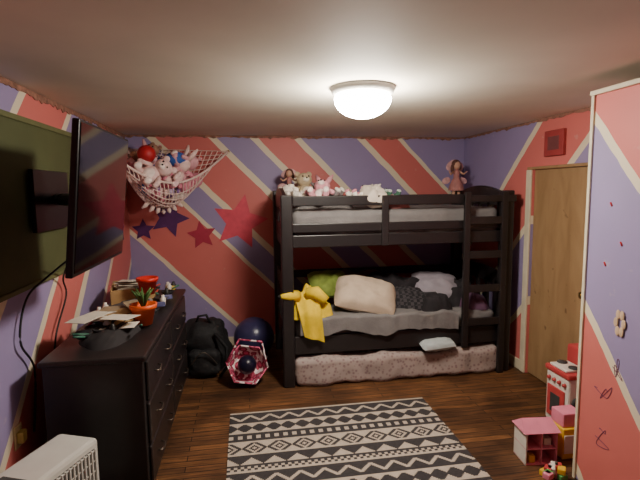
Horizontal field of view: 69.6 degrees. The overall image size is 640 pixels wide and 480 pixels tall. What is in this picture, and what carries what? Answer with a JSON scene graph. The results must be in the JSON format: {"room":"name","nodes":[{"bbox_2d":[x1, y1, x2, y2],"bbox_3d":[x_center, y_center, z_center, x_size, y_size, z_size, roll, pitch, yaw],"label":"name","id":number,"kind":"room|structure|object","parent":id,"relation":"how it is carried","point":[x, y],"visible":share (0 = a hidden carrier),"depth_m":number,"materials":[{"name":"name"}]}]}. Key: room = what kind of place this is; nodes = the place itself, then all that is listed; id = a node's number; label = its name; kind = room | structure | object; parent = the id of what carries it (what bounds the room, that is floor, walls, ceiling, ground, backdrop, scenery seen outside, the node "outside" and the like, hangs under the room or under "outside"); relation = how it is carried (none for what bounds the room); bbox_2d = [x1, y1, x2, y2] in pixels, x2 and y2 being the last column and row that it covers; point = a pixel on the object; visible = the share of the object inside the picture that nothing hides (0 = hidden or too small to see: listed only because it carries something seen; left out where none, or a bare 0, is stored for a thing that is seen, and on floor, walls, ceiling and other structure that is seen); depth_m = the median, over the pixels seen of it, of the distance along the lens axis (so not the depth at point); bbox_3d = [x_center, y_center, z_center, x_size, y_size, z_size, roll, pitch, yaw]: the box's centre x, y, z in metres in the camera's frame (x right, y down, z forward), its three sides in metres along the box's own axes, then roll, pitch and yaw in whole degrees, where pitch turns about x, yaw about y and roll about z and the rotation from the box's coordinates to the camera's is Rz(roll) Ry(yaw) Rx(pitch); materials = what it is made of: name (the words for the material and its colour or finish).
{"room":"bedroom","nodes":[
{"label":"bedroom","id":0,"kind":"room"},
{"bbox_2d":[0,83,131,473],"bbox_3d":[-1.569,0.376,1.921,0.100,2.310,6.000,-2,6,-9],"label":"wall","id":1,"kind":"structure","parent":0,"point":[87,291],"depth_m":2.64,"materials":[{"name":"paint"}]},
{"bbox_2d":[13,422,27,450],"bbox_3d":[-1.558,1.023,2.399,0.040,0.120,0.080,-2,6,-9],"label":"wall outlet","id":2,"kind":"object","parent":1,"relation":"attached to","point":[19,434],"visible":1,"depth_m":2.38,"materials":[{"name":"yellow plastic"}]},
{"bbox_2d":[0,109,70,302],"bbox_3d":[-1.647,-0.225,2.735,0.039,0.930,1.550,-2,6,-9],"label":"wall panel","id":3,"kind":"object","parent":1,"relation":"attached to","point":[27,257],"visible":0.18,"depth_m":2.48,"materials":[{"name":"green paint"}]},
{"bbox_2d":[19,261,66,431],"bbox_3d":[-1.432,0.482,2.722,0.385,1.086,0.716,-2,6,-9],"label":"power cable","id":4,"kind":"object","parent":3,"relation":"attached to","point":[64,262],"visible":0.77,"depth_m":2.54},
{"bbox_2d":[28,118,127,278],"bbox_3d":[-1.324,-0.223,2.447,0.529,0.658,1.220,-2,6,-9],"label":"television","id":5,"kind":"object","parent":3,"relation":"attached to","point":[92,212],"visible":1,"depth_m":2.23,"materials":[{"name":"black plastic"}]},
{"bbox_2d":[0,76,124,137],"bbox_3d":[-1.527,-0.741,1.803,0.006,0.062,5.990,-2,6,-9],"label":"trim","id":6,"kind":"structure","parent":1,"relation":"attached to","point":[36,96],"depth_m":2.95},
{"bbox_2d":[125,135,463,336],"bbox_3d":[-0.166,0.003,5.222,3.950,2.310,0.100,-2,6,-9],"label":"wall","id":7,"kind":"structure","parent":0,"point":[230,280],"depth_m":5.07,"materials":[{"name":"paint"}]},
{"bbox_2d":[133,219,153,238],"bbox_3d":[-1.871,-0.119,4.871,0.228,0.217,0.006,-2,6,-9],"label":"star","id":8,"kind":"object","parent":7,"relation":"attached to","point":[143,229],"visible":1,"depth_m":4.87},
{"bbox_2d":[153,201,188,235],"bbox_3d":[-1.588,-0.232,4.906,0.384,0.399,0.006,-2,6,-9],"label":"star","id":9,"kind":"object","parent":7,"relation":"attached to","point":[169,220],"visible":0.72,"depth_m":4.90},
{"bbox_2d":[126,148,229,213],"bbox_3d":[-1.382,-0.570,4.281,1.047,0.669,1.195,-2,6,-9],"label":"hammock","id":10,"kind":"object","parent":7,"relation":"hanging from","point":[133,182],"visible":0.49,"depth_m":4.38,"materials":[{"name":"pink fabric"}]},
{"bbox_2d":[127,139,202,201],"bbox_3d":[-1.595,-0.675,4.491,0.832,0.611,0.911,3,7,33],"label":"plush toys","id":11,"kind":"object","parent":10,"relation":"in","point":[174,166],"visible":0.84,"depth_m":4.32},
{"bbox_2d":[188,221,214,247],"bbox_3d":[-1.285,-0.063,4.974,0.301,0.300,0.006,-2,6,-9],"label":"star","id":12,"kind":"object","parent":7,"relation":"attached to","point":[201,234],"visible":1,"depth_m":4.97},
{"bbox_2d":[214,195,267,246],"bbox_3d":[-0.855,-0.206,5.030,0.577,0.586,0.006,-2,6,-9],"label":"star","id":13,"kind":"object","parent":7,"relation":"attached to","point":[239,221],"visible":1,"depth_m":5.02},
{"bbox_2d":[228,334,275,344],"bbox_3d":[-0.155,1.108,5.283,3.730,0.100,0.015,-2,6,-9],"label":"baseboard","id":14,"kind":"structure","parent":7,"relation":"attached to","point":[231,339],"depth_m":5.14,"materials":[{"name":"beige wood"}]},
{"bbox_2d":[125,135,463,140],"bbox_3d":[-0.169,-1.119,5.047,3.750,0.039,0.006,-2,6,-9],"label":"trim","id":15,"kind":"structure","parent":7,"relation":"attached to","point":[128,136],"depth_m":5.04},
{"bbox_2d":[0,0,639,136],"bbox_3d":[0.318,-0.875,2.100,3.950,0.100,6.200,-2,6,-9],"label":"ceiling","id":16,"kind":"structure","parent":0,"point":[456,68],"depth_m":2.08,"materials":[{"name":"paint"}]},
{"bbox_2d":[330,80,395,118],"bbox_3d":[0.249,-0.800,2.688,0.380,0.176,0.380,-2,6,-9],"label":"ceiling light","id":17,"kind":"object","parent":16,"relation":"attached to","point":[357,99],"depth_m":2.56,"materials":[{"name":"white glass"}]},
{"bbox_2d":[156,343,576,479],"bbox_3d":[0.343,1.520,2.360,3.950,0.100,6.200,-2,6,-9],"label":"floor","id":18,"kind":"structure","parent":0,"point":[479,409],"depth_m":3.69,"materials":[{"name":"brown wood"}]},
{"bbox_2d":[0,434,98,479],"bbox_3d":[-1.233,1.245,1.998,0.260,0.558,0.560,1,6,13],"label":"space heater","id":19,"kind":"object","parent":18,"relation":"on","point":[63,457],"visible":1,"depth_m":2.07,"materials":[{"name":"white plastic"}]},
{"bbox_2d":[37,289,188,479],"bbox_3d":[-1.313,0.958,3.299,0.565,0.850,1.740,-2,6,-9],"label":"dresser","id":20,"kind":"object","parent":18,"relation":"on","point":[125,397],"visible":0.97,"depth_m":2.49,"materials":[{"name":"black wood"}]},
{"bbox_2d":[65,288,152,330],"bbox_3d":[-1.351,0.474,3.181,0.424,0.139,1.122,-2,6,-9],"label":"pile","id":21,"kind":"object","parent":20,"relation":"on","point":[119,312],"visible":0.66,"depth_m":2.84,"materials":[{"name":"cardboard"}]},
{"bbox_2d":[72,281,178,350],"bbox_3d":[-1.338,0.485,3.257,0.525,0.100,1.543,-2,6,-9],"label":"clutter","id":22,"kind":"object","parent":20,"relation":"on","point":[92,338],"visible":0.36,"depth_m":2.71,"materials":[{"name":"plastic"},{"name":"paper"},{"name":"dark cloth"}]},
{"bbox_2d":[110,279,155,304],"bbox_3d":[-1.506,0.396,3.717,0.320,0.182,0.420,-3,7,-21],"label":"cardboard box","id":23,"kind":"object","parent":20,"relation":"on","point":[123,292],"visible":0.56,"depth_m":3.53,"materials":[{"name":"brown cardboard"}]},
{"bbox_2d":[129,287,156,325],"bbox_3d":[-1.140,0.429,2.966,0.171,0.230,0.171,-2,6,-9],"label":"flower pot","id":24,"kind":"object","parent":20,"relation":"on","point":[145,308],"visible":0.98,"depth_m":2.93,"materials":[{"name":"orange plastic"}]},
{"bbox_2d":[136,275,157,294],"bbox_3d":[-1.308,0.346,3.489,0.162,0.126,0.162,-2,6,-9],"label":"cup","id":25,"kind":"object","parent":20,"relation":"on","point":[145,282],"visible":0.84,"depth_m":3.44,"materials":[{"name":"plastic"}]},
{"bbox_2d":[186,314,232,376],"bbox_3d":[-1.082,0.984,4.380,0.490,0.599,0.509,-2,6,-9],"label":"backpack","id":26,"kind":"object","parent":18,"relation":"on","point":[209,347],"visible":0.93,"depth_m":4.23,"materials":[{"name":"fabric"}]},
{"bbox_2d":[226,339,268,383],"bbox_3d":[-0.652,1.079,4.117,0.374,0.414,0.291,-2,6,-9],"label":"bag","id":27,"kind":"object","parent":18,"relation":"on","point":[246,364],"visible":1,"depth_m":4.11,"materials":[{"name":"red fabric"}]},
{"bbox_2d":[234,317,273,362],"bbox_3d":[-0.657,1.003,4.585,0.400,0.470,0.400,-2,6,-9],"label":"ball","id":28,"kind":"object","parent":18,"relation":"on","point":[251,328],"visible":0.65,"depth_m":4.45,"materials":[{"name":"blue rubber"}]},
{"bbox_2d":[226,397,492,479],"bbox_3d":[0.274,1.452,2.470,1.554,0.011,2.446,-2,6,-9],"label":"rug","id":29,"kind":"object","parent":18,"relation":"on","point":[398,439],"visible":1,"depth_m":3.09,"materials":[{"name":"fabric"}]},
{"bbox_2d":[272,185,516,387],"bbox_3d":[0.642,0.342,4.610,2.130,1.750,1.135,-2,6,-9],"label":"bunk bed","id":30,"kind":"object","parent":18,"relation":"on","point":[496,328],"visible":0.84,"depth_m":4.13,"materials":[{"name":"black wood"}]},
{"bbox_2d":[294,301,493,335],"bbox_3d":[0.649,0.737,4.639,1.938,0.301,1.102,-2,6,-9],"label":"mattress","id":31,"kind":"object","parent":30,"relation":"on","point":[342,321],"visible":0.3,"depth_m":4.11,"materials":[{"name":"grey fabric"}]},
{"bbox_2d":[277,283,332,341],"bbox_3d":[-0.134,0.633,4.104,0.503,0.477,0.367,-2,6,-9],"label":"blanket","id":32,"kind":"object","parent":31,"relation":"on","point":[311,305],"visible":0.95,"depth_m":3.97,"materials":[{"name":"yellow fabric"}]},
{"bbox_2d":[307,270,344,297],"bbox_3d":[0.090,0.429,4.497,0.395,0.263,0.291,-3,7,-19],"label":"pillow","id":33,"kind":"object","parent":31,"relation":"on","point":[326,280],"visible":0.56,"depth_m":4.42,"materials":[{"name":"green fabric"}]},
{"bbox_2d":[327,269,380,300],"bbox_3d":[0.388,0.448,4.886,0.903,0.305,0.494,-2,6,-9],"label":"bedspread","id":34,"kind":"object","parent":31,"relation":"on","point":[346,271],"visible":0.18,"depth_m":4.84,"materials":[{"name":"black fabric"}]},
{"bbox_2d":[334,275,395,314],"bbox_3d":[0.418,0.511,4.241,0.568,0.370,0.348,0,6,4],"label":"pillow","id":35,"kind":"object","parent":31,"relation":"on","point":[356,293],"visible":0.96,"depth_m":4.13,"materials":[{"name":"beige fabric"}]},
{"bbox_2d":[365,271,452,311],"bbox_3d":[0.759,0.482,4.526,0.882,0.309,0.838,-2,6,-9],"label":"blanket","id":36,"kind":"object","parent":31,"relation":"on","point":[408,296],"visible":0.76,"depth_m":4.30,"materials":[{"name":"black fabric"}]},
{"bbox_2d":[411,271,456,297],"bbox_3d":[1.153,0.456,4.573,0.475,0.274,0.307,-1,6,-3],"label":"pillow","id":37,"kind":"object","parent":31,"relation":"on","point":[439,282],"visible":0.67,"depth_m":4.50,"materials":[{"name":"white fabric"}]},
{"bbox_2d":[449,278,489,309],"bbox_3d":[1.391,0.503,4.554,0.516,0.247,0.570,-2,6,-9],"label":"pile","id":38,"kind":"object","parent":31,"relation":"on","point":[477,301],"visible":0.56,"depth_m":4.39,"materials":[{"name":"fabric"}]},
{"bbox_2d":[292,204,496,235],"bbox_3d":[0.634,-0.204,4.567,1.934,0.266,1.005,-2,6,-9],"label":"mattress","id":39,"kind":"object","parent":30,"relation":"on","point":[427,212],"visible":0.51,"depth_m":4.08,"materials":[{"name":"white fabric"}]},
{"bbox_2d":[278,169,298,186],"bbox_3d":[-0.305,-0.540,4.682,0.244,0.373,0.135,-2,6,-9],"label":"doll","id":40,"kind":"object","parent":39,"relation":"on","point":[287,174],"visible":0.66,"depth_m":4.66},
{"bbox_2d":[295,205,354,208],"bbox_3d":[0.042,-0.335,4.341,0.612,0.106,0.395,-2,6,-9],"label":"bundle","id":41,"kind":"object","parent":39,"relation":"on","point":[348,206],"visible":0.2,"depth_m":4.20,"materials":[{"name":"white fabric"}]},
{"bbox_2d":[278,172,400,195],"bbox_3d":[0.196,-0.493,4.327,1.168,0.322,0.640,-2,6,-9],"label":"plush toys","id":42,"kind":"object","parent":39,"relation":"on","point":[321,187],"visible":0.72,"depth_m":4.19},
{"bbox_2d":[360,184,409,208],"bbox_3d":[0.582,-0.398,4.172,0.555,0.217,0.300,-6,8,-40],"label":"cloth bundle","id":43,"kind":"object","parent":39,"relation":"on","point":[372,191],"visible":0.43,"depth_m":4.04,"materials":[{"name":"white fabric"}]},
{"bbox_2d":[442,159,466,193],"bbox_3d":[1.436,-0.617,4.861,0.311,0.466,0.167,-2,6,-9],"label":"doll","id":44,"kind":"object","parent":39,"relation":"on","point":[456,184],"visible":0.84,"depth_m":4.83},
{"bbox_2d":[295,342,495,385],"bbox_3d":[0.657,1.092,4.638,1.949,0.297,1.060,-2,6,-9],"label":"mattress","id":45,"kind":"object","parent":18,"relation":"on","point":[388,364],"visible":0.44,"depth_m":4.14,"materials":[{"name":"pink fabric"}]},
{"bbox_2d":[419,337,455,351],"bbox_3d":[1.069,0.950,4.183,0.322,0.116,0.145,-2,6,-9],"label":"pillow","id":46,"kind":"object","parent":45,"relation":"on","point":[439,343],"visible":1,"depth_m":4.14,"materials":[{"name":"white fabric"}]},
{"bbox_2d":[512,417,560,465],"bbox_3d":[1.373,1.260,2.931,0.234,0.273,0.172,-1,6,-3],"label":"dollhouse","id":47,"kind":"object","parent":18,"relation":"on","point":[535,438],"visible":0.96,"depth_m":2.89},
{"bbox_2d":[539,461,567,479],"bbox_3d":[1.381,1.382,2.734,0.198,0.073,0.133,-5,7,-33],"label":"blocks","id":48,"kind":"object","parent":18,"relation":"on","point":[554,469],"visible":1,"depth_m":2.71},
{"bbox_2d":[545,343,578,416],"bbox_3d":[1.856,1.065,3.355,0.318,0.560,0.264,-2,6,-9],"label":"stove","id":49,"kind":"object","parent":18,"relation":"on","point":[561,374],"visible":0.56,"depth_m":3.33,"materials":[{"name":"white plastic"}]},
{"bbox_2d":[551,405,574,458],"bbox_3d":[1.611,1.243,2.990,0.170,0.290,0.157,-2,6,-9],"label":"boxes","id":50,"kind":"object","parent":18,"relation":"on","point":[563,416],"visible":0.52,"depth_m":2.93},
{"bbox_2d":[572,78,639,479],"bbox_3d":[1.908,0.351,2.140,0.664,2.240,1.125,-2,6,-9],"label":"wall","id":51,"kind":"structure","parent":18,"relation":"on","point":[606,446],"depth_m":2.43,"materials":[{"name":"paint"}]},
{"bbox_2d":[613,310,625,336],"bbox_3d":[1.545,0.430,2.371,0.008,0.139,0.080,-2,6,-9],"label":"paper flower","id":52,"kind":"object","parent":51,"relation":"attached to","point":[619,315],"visible":1,"depth_m":2.37,"materials":[{"name":"beige paper"}]},
{"bbox_2d":[462,111,590,372],"bbox_3d":[2.229,0.269,2.539,0.100,2.310,6.000,-2,6,-9],"label":"wall","id":53,"kind":"structure","parent":0,"point":[500,160],"depth_m":4.37,"materials":[{"name":"paint"}]},
{"bbox_2d":[489,341,518,368],"bbox_3d":[1.798,1.120,4.979,0.015,0.100,1.250,-2,6,-9],"label":"baseboard","id":54,"kind":"structure","parent":53,"relation":"attached to","point":[513,360],"depth_m":4.46,"materials":[{"name":"white wood"}]},
{"bbox_2d":[464,107,590,139],"bbox_3d":[2.165,-0.857,2.403,0.006,0.039,5.990,-2,6,-9],"label":"trim","id":55,"kind":"structure","parent":53,"relation":"attached to","point":[588,108],"depth_m":4.04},
{"bbox_2d":[519,162,587,372],"bbox_3d":[1.962,0.337,3.817,0.019,1.905,0.920,-2,6,-9],"label":"trim","id":56,"kind":"structure","parent":53,"relation":"attached to","point":[529,171],"depth_m":4.20,"materials":[{"name":"white wood"}]},
{"bbox_2d":[544,128,566,156],"bbox_3d":[1.930,-0.798,3.782,0.033,0.210,0.240,-2,6,-9],"label":"wall frame","id":57,"kind":"object","parent":53,"relation":"attached to","point":[554,140],"visible":1,"depth_m":3.75,"materials":[{"name":"red wood"}]},
{"bbox_2d":[527,166,587,383],"bbox_3d":[1.975,0.345,3.820,0.105,1.868,0.776,-2,6,-9],"label":"door","id":58,"kind":"structure","parent":53,"relation":"in","point":[560,194],"depth_m":3.86,"materials":[{"name":"brown wood"}]}
]}

